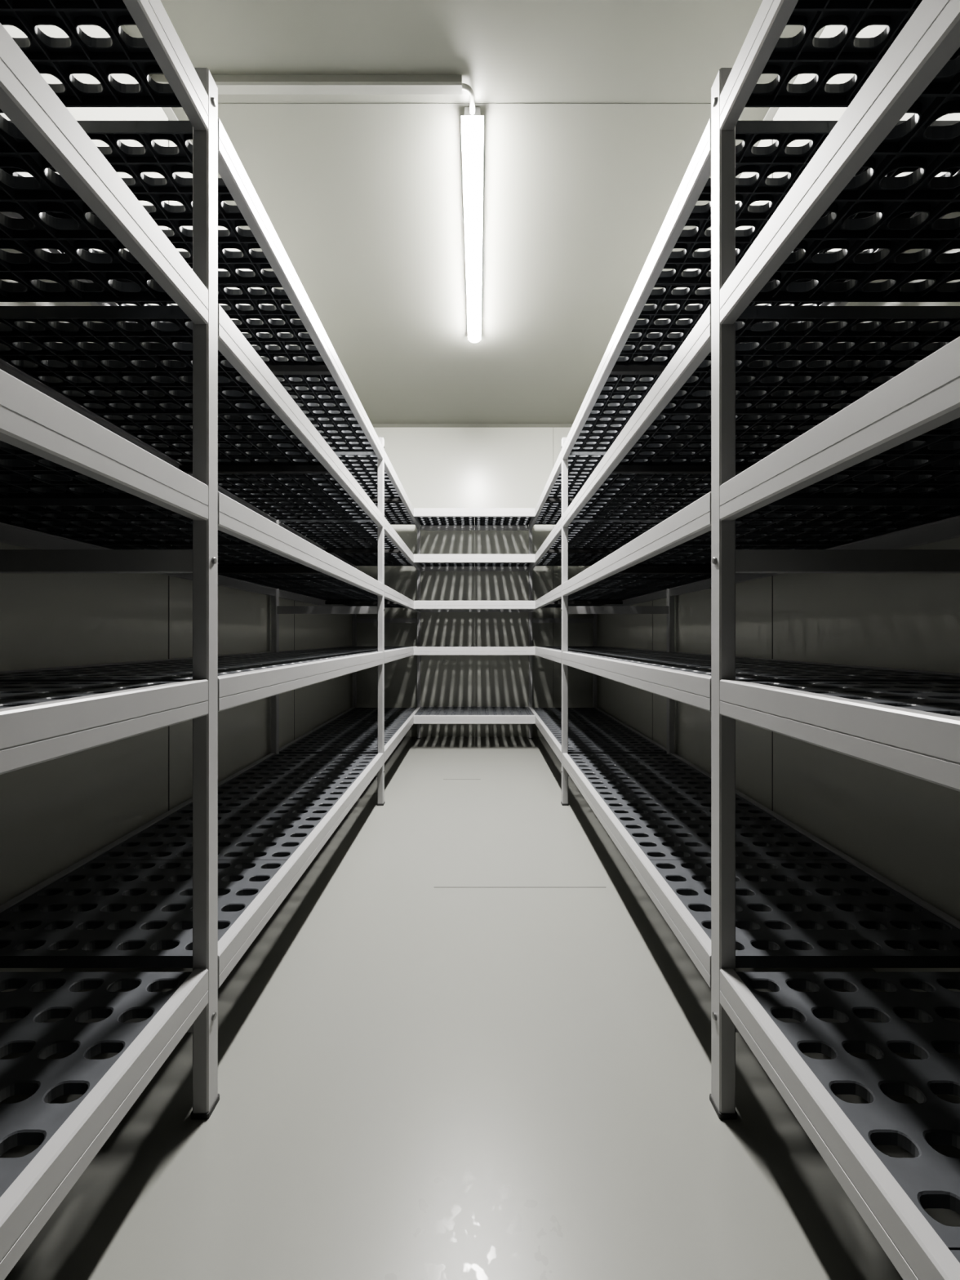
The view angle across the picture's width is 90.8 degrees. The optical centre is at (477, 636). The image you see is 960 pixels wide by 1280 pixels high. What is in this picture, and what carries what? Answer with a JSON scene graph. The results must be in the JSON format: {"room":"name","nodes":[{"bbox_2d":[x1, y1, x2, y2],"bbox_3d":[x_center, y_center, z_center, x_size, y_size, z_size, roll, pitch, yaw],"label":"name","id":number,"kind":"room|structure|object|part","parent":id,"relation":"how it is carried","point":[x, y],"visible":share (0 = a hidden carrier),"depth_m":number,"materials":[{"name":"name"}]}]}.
{"room":"walk-in cold room","nodes":[
{"label":"walk-in cold room","id":0,"kind":"room"},
{"bbox_2d":[0,25,352,991],"bbox_3d":[-1.193,-0.509,0.565,0.100,2.853,7.530,0,0,0],"label":"wall","id":1,"kind":"structure","parent":0,"point":[55,814],"depth_m":1.51,"materials":[{"name":"white paint"}]},
{"bbox_2d":[120,25,284,304],"bbox_3d":[-1.132,-1.925,0.565,0.022,0.022,7.530,0,0,0],"label":"trim","id":2,"kind":"structure","parent":1,"relation":"attached to","point":[168,111],"depth_m":1.74,"materials":[{"name":"white"}]},
{"bbox_2d":[124,0,804,423],"bbox_3d":[-0.026,-1.986,0.565,2.434,0.100,7.730,0,0,0],"label":"ceiling","id":3,"kind":"structure","parent":0,"point":[364,202],"depth_m":1.94,"materials":[{"name":"white paint"}]},
{"bbox_2d":[150,75,462,94],"bbox_3d":[-0.599,-1.921,1.650,1.089,0.030,0.038,0,0,0],"label":"cable conduit","id":4,"kind":"object","parent":3,"relation":"attached to","point":[225,84],"visible":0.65,"depth_m":1.63,"materials":[{"name":"white plastic"}]},
{"bbox_2d":[461,83,484,342],"bbox_3d":[-0.024,-1.906,2.339,0.094,0.061,1.393,0,0,0],"label":"light","id":5,"kind":"object","parent":3,"relation":"attached to","point":[472,122],"depth_m":2.07,"materials":[{"name":"white plastic"}]},
{"bbox_2d":[356,427,592,737],"bbox_3d":[-0.026,-0.509,4.380,2.434,2.853,0.100,0,0,0],"label":"wall","id":6,"kind":"structure","parent":0,"point":[435,467],"depth_m":4.33,"materials":[{"name":"white paint"}]},
{"bbox_2d":[371,423,573,427],"bbox_3d":[-0.026,-1.925,4.319,2.234,0.022,0.022,0,0,0],"label":"trim","id":7,"kind":"structure","parent":6,"relation":"attached to","point":[375,425],"depth_m":4.32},
{"bbox_2d":[0,737,959,1279],"bbox_3d":[-0.026,0.967,0.565,2.434,0.100,7.730,0,0,0],"label":"floor","id":8,"kind":"structure","parent":0,"point":[418,1080],"depth_m":0.94,"materials":[{"name":"grey concrete"}]},
{"bbox_2d":[0,0,421,1279],"bbox_3d":[-0.817,-0.083,1.754,0.616,2.000,5.051,0,0,0],"label":"metal shelving rack","id":9,"kind":"object","parent":8,"relation":"on","point":[253,461],"visible":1,"depth_m":0.95,"materials":[{"name":"metal"}]},
{"bbox_3d":[-0.818,-0.273,0.695,0.558,0.024,0.405,0,0,0],"label":"deck panel","id":10,"kind":"part","parent":9,"relation":"part of","materials":[{"name":"plastic"}]},
{"bbox_3d":[-0.818,-0.646,0.695,0.558,0.024,0.405,0,0,0],"label":"deck panel","id":11,"kind":"part","parent":9,"relation":"part of","materials":[{"name":"plastic"}]},
{"bbox_3d":[-0.818,0.097,0.695,0.558,0.024,0.405,0,0,0],"label":"deck panel","id":12,"kind":"part","parent":9,"relation":"part of","materials":[{"name":"plastic"}]},
{"bbox_3d":[-0.818,-1.015,0.695,0.558,0.024,0.405,0,0,0],"label":"deck panel","id":13,"kind":"part","parent":9,"relation":"part of","materials":[{"name":"plastic"}]},
{"bbox_3d":[-0.818,0.647,0.695,0.558,0.024,0.405,0,0,0],"label":"deck panel","id":14,"kind":"part","parent":9,"relation":"part of","materials":[{"name":"plastic"}]},
{"bbox_3d":[-0.818,-0.273,1.144,0.558,0.024,0.405,0,0,0],"label":"deck panel","id":15,"kind":"part","parent":9,"relation":"part of","materials":[{"name":"plastic"}]},
{"bbox_3d":[-0.818,0.097,1.144,0.558,0.024,0.405,0,0,0],"label":"deck panel","id":16,"kind":"part","parent":9,"relation":"part of","materials":[{"name":"plastic"}]},
{"bbox_3d":[-0.818,-0.646,1.144,0.558,0.024,0.405,0,0,0],"label":"deck panel","id":17,"kind":"part","parent":9,"relation":"part of","materials":[{"name":"plastic"}]},
{"bbox_3d":[-0.818,-1.015,1.144,0.558,0.024,0.405,0,0,0],"label":"deck panel","id":18,"kind":"part","parent":9,"relation":"part of","materials":[{"name":"plastic"}]},
{"bbox_3d":[-0.818,0.647,1.144,0.558,0.024,0.405,0,0,0],"label":"deck panel","id":19,"kind":"part","parent":9,"relation":"part of","materials":[{"name":"plastic"}]},
{"bbox_3d":[-0.818,-0.273,1.551,0.558,0.024,0.405,0,0,0],"label":"deck panel","id":20,"kind":"part","parent":9,"relation":"part of","materials":[{"name":"plastic"}]},
{"bbox_3d":[-0.818,0.097,1.551,0.558,0.024,0.405,0,0,0],"label":"deck panel","id":21,"kind":"part","parent":9,"relation":"part of","materials":[{"name":"plastic"}]},
{"bbox_3d":[-0.818,-0.646,1.551,0.558,0.024,0.405,0,0,0],"label":"deck panel","id":22,"kind":"part","parent":9,"relation":"part of","materials":[{"name":"plastic"}]},
{"bbox_3d":[-0.818,0.647,1.551,0.558,0.024,0.405,0,0,0],"label":"deck panel","id":23,"kind":"part","parent":9,"relation":"part of","materials":[{"name":"plastic"}]},
{"bbox_3d":[-0.818,-1.015,1.551,0.558,0.024,0.405,0,0,0],"label":"deck panel","id":24,"kind":"part","parent":9,"relation":"part of","materials":[{"name":"plastic"}]},
{"bbox_3d":[-0.818,0.097,1.958,0.558,0.024,0.405,0,0,0],"label":"deck panel","id":25,"kind":"part","parent":9,"relation":"part of","materials":[{"name":"plastic"}]},
{"bbox_3d":[-0.818,0.647,1.958,0.558,0.024,0.405,0,0,0],"label":"deck panel","id":26,"kind":"part","parent":9,"relation":"part of","materials":[{"name":"plastic"}]},
{"bbox_3d":[-0.818,-0.273,1.958,0.558,0.024,0.405,0,0,0],"label":"deck panel","id":27,"kind":"part","parent":9,"relation":"part of","materials":[{"name":"plastic"}]},
{"bbox_3d":[-0.818,-0.646,1.958,0.558,0.024,0.405,0,0,0],"label":"deck panel","id":28,"kind":"part","parent":9,"relation":"part of","materials":[{"name":"plastic"}]},
{"bbox_3d":[-0.818,-0.273,2.365,0.558,0.024,0.405,0,0,0],"label":"deck panel","id":29,"kind":"part","parent":9,"relation":"part of","materials":[{"name":"plastic"}]},
{"bbox_3d":[-0.818,-0.646,2.365,0.558,0.024,0.405,0,0,0],"label":"deck panel","id":30,"kind":"part","parent":9,"relation":"part of","materials":[{"name":"plastic"}]},
{"bbox_3d":[-0.818,0.097,2.365,0.558,0.024,0.405,0,0,0],"label":"deck panel","id":31,"kind":"part","parent":9,"relation":"part of","materials":[{"name":"plastic"}]},
{"bbox_3d":[-0.818,0.647,2.365,0.558,0.024,0.405,0,0,0],"label":"deck panel","id":32,"kind":"part","parent":9,"relation":"part of","materials":[{"name":"plastic"}]},
{"bbox_3d":[-0.818,-1.015,1.958,0.558,0.024,0.405,0,0,0],"label":"deck panel","id":33,"kind":"part","parent":9,"relation":"part of","materials":[{"name":"plastic"}]},
{"bbox_3d":[-0.818,-0.273,2.814,0.558,0.024,0.405,0,0,0],"label":"deck panel","id":34,"kind":"part","parent":9,"relation":"part of","materials":[{"name":"plastic"}]},
{"bbox_3d":[-0.818,-0.646,2.814,0.558,0.024,0.405,0,0,0],"label":"deck panel","id":35,"kind":"part","parent":9,"relation":"part of","materials":[{"name":"plastic"}]},
{"bbox_3d":[-0.818,0.097,2.814,0.558,0.024,0.405,0,0,0],"label":"deck panel","id":36,"kind":"part","parent":9,"relation":"part of","materials":[{"name":"plastic"}]},
{"bbox_3d":[-0.818,0.647,2.814,0.558,0.024,0.405,0,0,0],"label":"deck panel","id":37,"kind":"part","parent":9,"relation":"part of","materials":[{"name":"plastic"}]},
{"bbox_3d":[-0.818,-1.015,2.365,0.558,0.024,0.405,0,0,0],"label":"deck panel","id":38,"kind":"part","parent":9,"relation":"part of","materials":[{"name":"plastic"}]},
{"bbox_3d":[-0.818,-0.273,3.221,0.558,0.024,0.405,0,0,0],"label":"deck panel","id":39,"kind":"part","parent":9,"relation":"part of","materials":[{"name":"plastic"}]},
{"bbox_3d":[-0.818,-0.646,3.221,0.558,0.024,0.405,0,0,0],"label":"deck panel","id":40,"kind":"part","parent":9,"relation":"part of","materials":[{"name":"plastic"}]},
{"bbox_3d":[-0.818,0.647,3.221,0.558,0.024,0.405,0,0,0],"label":"deck panel","id":41,"kind":"part","parent":9,"relation":"part of","materials":[{"name":"plastic"}]},
{"bbox_3d":[-0.818,0.097,3.221,0.558,0.024,0.405,0,0,0],"label":"deck panel","id":42,"kind":"part","parent":9,"relation":"part of","materials":[{"name":"plastic"}]},
{"bbox_3d":[-0.818,-1.015,2.814,0.558,0.024,0.405,0,0,0],"label":"deck panel","id":43,"kind":"part","parent":9,"relation":"part of","materials":[{"name":"plastic"}]},
{"bbox_3d":[-0.818,0.647,3.628,0.558,0.024,0.405,0,0,0],"label":"deck panel","id":44,"kind":"part","parent":9,"relation":"part of","materials":[{"name":"plastic"}]},
{"bbox_3d":[-0.818,0.097,3.628,0.558,0.024,0.405,0,0,0],"label":"deck panel","id":45,"kind":"part","parent":9,"relation":"part of","materials":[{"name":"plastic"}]},
{"bbox_3d":[-0.818,-0.646,3.628,0.558,0.024,0.405,0,0,0],"label":"deck panel","id":46,"kind":"part","parent":9,"relation":"part of","materials":[{"name":"plastic"}]},
{"bbox_3d":[-0.818,-0.273,4.035,0.558,0.024,0.405,0,0,0],"label":"deck panel","id":47,"kind":"part","parent":9,"relation":"part of","materials":[{"name":"plastic"}]},
{"bbox_3d":[-0.818,-1.015,3.221,0.558,0.024,0.405,0,0,0],"label":"deck panel","id":48,"kind":"part","parent":9,"relation":"part of","materials":[{"name":"plastic"}]},
{"bbox_3d":[-0.818,0.097,4.035,0.558,0.024,0.405,0,0,0],"label":"deck panel","id":49,"kind":"part","parent":9,"relation":"part of","materials":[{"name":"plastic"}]},
{"bbox_3d":[-0.818,-0.646,4.035,0.558,0.024,0.405,0,0,0],"label":"deck panel","id":50,"kind":"part","parent":9,"relation":"part of","materials":[{"name":"plastic"}]},
{"bbox_3d":[-0.818,0.647,4.035,0.558,0.024,0.405,0,0,0],"label":"deck panel","id":51,"kind":"part","parent":9,"relation":"part of","materials":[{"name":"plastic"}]},
{"bbox_3d":[-0.818,-1.015,3.628,0.558,0.024,0.405,0,0,0],"label":"deck panel","id":52,"kind":"part","parent":9,"relation":"part of","materials":[{"name":"plastic"}]},
{"bbox_3d":[-0.818,-1.015,4.035,0.558,0.024,0.405,0,0,0],"label":"deck panel","id":53,"kind":"part","parent":9,"relation":"part of","materials":[{"name":"plastic"}]},
{"bbox_2d":[413,507,534,724],"bbox_3d":[-0.026,-0.166,4.045,0.972,1.730,0.510,0,0,0],"label":"metal shelving rack","id":54,"kind":"object","parent":8,"relation":"on","point":[429,518],"visible":1,"depth_m":3.79,"materials":[{"name":"metal"}]},
{"bbox_3d":[-0.267,0.647,4.045,0.481,0.024,0.458,0,0,0],"label":"deck panel","id":55,"kind":"part","parent":54,"relation":"part of","materials":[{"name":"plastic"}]},
{"bbox_3d":[-0.267,-1.015,4.045,0.481,0.024,0.458,0,0,0],"label":"deck panel","id":56,"kind":"part","parent":54,"relation":"part of","materials":[{"name":"plastic"}]},
{"bbox_3d":[-0.267,-0.646,4.045,0.481,0.024,0.458,0,0,0],"label":"deck panel","id":57,"kind":"part","parent":54,"relation":"part of","materials":[{"name":"plastic"}]},
{"bbox_3d":[0.216,-0.646,4.045,0.481,0.024,0.458,0,0,0],"label":"deck panel","id":58,"kind":"part","parent":54,"relation":"part of","materials":[{"name":"plastic"}]},
{"bbox_3d":[0.216,-1.015,4.045,0.481,0.024,0.458,0,0,0],"label":"deck panel","id":59,"kind":"part","parent":54,"relation":"part of","materials":[{"name":"plastic"}]},
{"bbox_3d":[0.216,0.647,4.045,0.481,0.024,0.458,0,0,0],"label":"deck panel","id":60,"kind":"part","parent":54,"relation":"part of","materials":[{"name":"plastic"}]},
{"bbox_2d":[433,778,605,887],"bbox_3d":[0.125,0.917,2.389,0.690,0.002,1.315,0,0,0],"label":"trim","id":61,"kind":"structure","parent":8,"relation":"on","point":[443,779],"depth_m":1.73,"materials":[{"name":"grey"}]},
{"bbox_2d":[528,0,959,1279],"bbox_3d":[0.765,-0.083,1.754,0.616,2.000,5.051,0,0,0],"label":"metal shelving rack","id":62,"kind":"object","parent":8,"relation":"on","point":[699,457],"visible":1,"depth_m":0.91,"materials":[{"name":"metal"}]},
{"bbox_3d":[0.766,-1.015,4.035,0.558,0.024,0.405,0,0,0],"label":"deck panel","id":63,"kind":"part","parent":62,"relation":"part of","materials":[{"name":"plastic"}]},
{"bbox_3d":[0.766,-1.015,3.628,0.558,0.024,0.405,0,0,0],"label":"deck panel","id":64,"kind":"part","parent":62,"relation":"part of","materials":[{"name":"plastic"}]},
{"bbox_3d":[0.766,-1.015,3.221,0.558,0.024,0.405,0,0,0],"label":"deck panel","id":65,"kind":"part","parent":62,"relation":"part of","materials":[{"name":"plastic"}]},
{"bbox_3d":[0.766,0.647,4.035,0.558,0.024,0.405,0,0,0],"label":"deck panel","id":66,"kind":"part","parent":62,"relation":"part of","materials":[{"name":"plastic"}]},
{"bbox_3d":[0.766,-0.646,4.035,0.558,0.024,0.405,0,0,0],"label":"deck panel","id":67,"kind":"part","parent":62,"relation":"part of","materials":[{"name":"plastic"}]},
{"bbox_3d":[0.766,0.097,4.035,0.558,0.024,0.405,0,0,0],"label":"deck panel","id":68,"kind":"part","parent":62,"relation":"part of","materials":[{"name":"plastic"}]},
{"bbox_3d":[0.766,-0.273,4.035,0.558,0.024,0.405,0,0,0],"label":"deck panel","id":69,"kind":"part","parent":62,"relation":"part of","materials":[{"name":"plastic"}]},
{"bbox_3d":[0.766,-0.646,3.628,0.558,0.024,0.405,0,0,0],"label":"deck panel","id":70,"kind":"part","parent":62,"relation":"part of","materials":[{"name":"plastic"}]},
{"bbox_3d":[0.766,0.097,3.628,0.558,0.024,0.405,0,0,0],"label":"deck panel","id":71,"kind":"part","parent":62,"relation":"part of","materials":[{"name":"plastic"}]},
{"bbox_3d":[0.766,0.647,3.628,0.558,0.024,0.405,0,0,0],"label":"deck panel","id":72,"kind":"part","parent":62,"relation":"part of","materials":[{"name":"plastic"}]},
{"bbox_3d":[0.766,-1.015,2.814,0.558,0.024,0.405,0,0,0],"label":"deck panel","id":73,"kind":"part","parent":62,"relation":"part of","materials":[{"name":"plastic"}]},
{"bbox_3d":[0.766,0.097,3.221,0.558,0.024,0.405,0,0,0],"label":"deck panel","id":74,"kind":"part","parent":62,"relation":"part of","materials":[{"name":"plastic"}]},
{"bbox_3d":[0.766,-0.646,3.221,0.558,0.024,0.405,0,0,0],"label":"deck panel","id":75,"kind":"part","parent":62,"relation":"part of","materials":[{"name":"plastic"}]},
{"bbox_3d":[0.766,0.647,3.221,0.558,0.024,0.405,0,0,0],"label":"deck panel","id":76,"kind":"part","parent":62,"relation":"part of","materials":[{"name":"plastic"}]},
{"bbox_3d":[0.766,-0.273,3.221,0.558,0.024,0.405,0,0,0],"label":"deck panel","id":77,"kind":"part","parent":62,"relation":"part of","materials":[{"name":"plastic"}]},
{"bbox_3d":[0.766,-1.015,2.365,0.558,0.024,0.405,0,0,0],"label":"deck panel","id":78,"kind":"part","parent":62,"relation":"part of","materials":[{"name":"plastic"}]},
{"bbox_3d":[0.766,0.647,2.814,0.558,0.024,0.405,0,0,0],"label":"deck panel","id":79,"kind":"part","parent":62,"relation":"part of","materials":[{"name":"plastic"}]},
{"bbox_3d":[0.766,0.097,2.814,0.558,0.024,0.405,0,0,0],"label":"deck panel","id":80,"kind":"part","parent":62,"relation":"part of","materials":[{"name":"plastic"}]},
{"bbox_3d":[0.766,-0.646,2.814,0.558,0.024,0.405,0,0,0],"label":"deck panel","id":81,"kind":"part","parent":62,"relation":"part of","materials":[{"name":"plastic"}]},
{"bbox_3d":[0.766,-0.273,2.814,0.558,0.024,0.405,0,0,0],"label":"deck panel","id":82,"kind":"part","parent":62,"relation":"part of","materials":[{"name":"plastic"}]},
{"bbox_3d":[0.766,-1.015,1.958,0.558,0.024,0.405,0,0,0],"label":"deck panel","id":83,"kind":"part","parent":62,"relation":"part of","materials":[{"name":"plastic"}]},
{"bbox_3d":[0.766,-0.646,2.365,0.558,0.024,0.405,0,0,0],"label":"deck panel","id":84,"kind":"part","parent":62,"relation":"part of","materials":[{"name":"plastic"}]},
{"bbox_3d":[0.766,0.647,2.365,0.558,0.024,0.405,0,0,0],"label":"deck panel","id":85,"kind":"part","parent":62,"relation":"part of","materials":[{"name":"plastic"}]},
{"bbox_3d":[0.766,0.097,2.365,0.558,0.024,0.405,0,0,0],"label":"deck panel","id":86,"kind":"part","parent":62,"relation":"part of","materials":[{"name":"plastic"}]},
{"bbox_3d":[0.766,-0.273,2.365,0.558,0.024,0.405,0,0,0],"label":"deck panel","id":87,"kind":"part","parent":62,"relation":"part of","materials":[{"name":"plastic"}]},
{"bbox_3d":[0.766,-0.273,1.958,0.558,0.024,0.405,0,0,0],"label":"deck panel","id":88,"kind":"part","parent":62,"relation":"part of","materials":[{"name":"plastic"}]},
{"bbox_3d":[0.766,-0.646,1.958,0.558,0.024,0.405,0,0,0],"label":"deck panel","id":89,"kind":"part","parent":62,"relation":"part of","materials":[{"name":"plastic"}]},
{"bbox_3d":[0.766,0.647,1.958,0.558,0.024,0.405,0,0,0],"label":"deck panel","id":90,"kind":"part","parent":62,"relation":"part of","materials":[{"name":"plastic"}]},
{"bbox_3d":[0.766,0.097,1.958,0.558,0.024,0.405,0,0,0],"label":"deck panel","id":91,"kind":"part","parent":62,"relation":"part of","materials":[{"name":"plastic"}]},
{"bbox_3d":[0.766,-1.015,1.551,0.558,0.024,0.405,0,0,0],"label":"deck panel","id":92,"kind":"part","parent":62,"relation":"part of","materials":[{"name":"plastic"}]},
{"bbox_3d":[0.766,-0.646,1.551,0.558,0.024,0.405,0,0,0],"label":"deck panel","id":93,"kind":"part","parent":62,"relation":"part of","materials":[{"name":"plastic"}]},
{"bbox_3d":[0.766,0.647,1.551,0.558,0.024,0.405,0,0,0],"label":"deck panel","id":94,"kind":"part","parent":62,"relation":"part of","materials":[{"name":"plastic"}]},
{"bbox_3d":[0.766,0.097,1.551,0.558,0.024,0.405,0,0,0],"label":"deck panel","id":95,"kind":"part","parent":62,"relation":"part of","materials":[{"name":"plastic"}]},
{"bbox_3d":[0.766,-0.273,1.551,0.558,0.024,0.405,0,0,0],"label":"deck panel","id":96,"kind":"part","parent":62,"relation":"part of","materials":[{"name":"plastic"}]},
{"bbox_3d":[0.766,0.647,1.144,0.558,0.024,0.405,0,0,0],"label":"deck panel","id":97,"kind":"part","parent":62,"relation":"part of","materials":[{"name":"plastic"}]},
{"bbox_3d":[0.766,-1.015,1.144,0.558,0.024,0.405,0,0,0],"label":"deck panel","id":98,"kind":"part","parent":62,"relation":"part of","materials":[{"name":"plastic"}]},
{"bbox_3d":[0.766,-0.646,1.144,0.558,0.024,0.405,0,0,0],"label":"deck panel","id":99,"kind":"part","parent":62,"relation":"part of","materials":[{"name":"plastic"}]},
{"bbox_3d":[0.766,0.097,1.144,0.558,0.024,0.405,0,0,0],"label":"deck panel","id":100,"kind":"part","parent":62,"relation":"part of","materials":[{"name":"plastic"}]},
{"bbox_3d":[0.766,-0.273,1.144,0.558,0.024,0.405,0,0,0],"label":"deck panel","id":101,"kind":"part","parent":62,"relation":"part of","materials":[{"name":"plastic"}]},
{"bbox_3d":[0.766,0.647,0.695,0.558,0.024,0.405,0,0,0],"label":"deck panel","id":102,"kind":"part","parent":62,"relation":"part of","materials":[{"name":"plastic"}]},
{"bbox_3d":[0.766,-1.015,0.695,0.558,0.024,0.405,0,0,0],"label":"deck panel","id":103,"kind":"part","parent":62,"relation":"part of","materials":[{"name":"plastic"}]},
{"bbox_3d":[0.766,0.097,0.695,0.558,0.024,0.405,0,0,0],"label":"deck panel","id":104,"kind":"part","parent":62,"relation":"part of","materials":[{"name":"plastic"}]},
{"bbox_3d":[0.766,-0.646,0.695,0.558,0.024,0.405,0,0,0],"label":"deck panel","id":105,"kind":"part","parent":62,"relation":"part of","materials":[{"name":"plastic"}]},
{"bbox_3d":[0.766,-0.273,0.695,0.558,0.024,0.405,0,0,0],"label":"deck panel","id":106,"kind":"part","parent":62,"relation":"part of","materials":[{"name":"plastic"}]},
{"bbox_3d":[0.766,0.647,0.288,0.558,0.024,0.405,0,0,0],"label":"deck panel","id":107,"kind":"part","parent":62,"relation":"part of","materials":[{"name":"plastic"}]},
{"bbox_2d":[596,25,959,991],"bbox_3d":[1.141,-0.509,0.565,0.100,2.853,7.530,0,0,0],"label":"wall","id":108,"kind":"structure","parent":0,"point":[905,828],"depth_m":1.45,"materials":[{"name":"white paint"}]},
{"bbox_2d":[168,102,773,810],"bbox_3d":[-0.026,-0.510,2.441,2.236,2.854,3.781,0,0,0],"label":"trim","id":109,"kind":"structure","parent":108,"relation":"attached to","point":[218,103],"depth_m":1.72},
{"bbox_2d":[657,26,825,319],"bbox_3d":[1.081,-1.925,0.565,0.022,0.022,7.530,0,0,0],"label":"trim","id":110,"kind":"structure","parent":108,"relation":"attached to","point":[771,113],"depth_m":1.74,"materials":[{"name":"white"}]}
]}

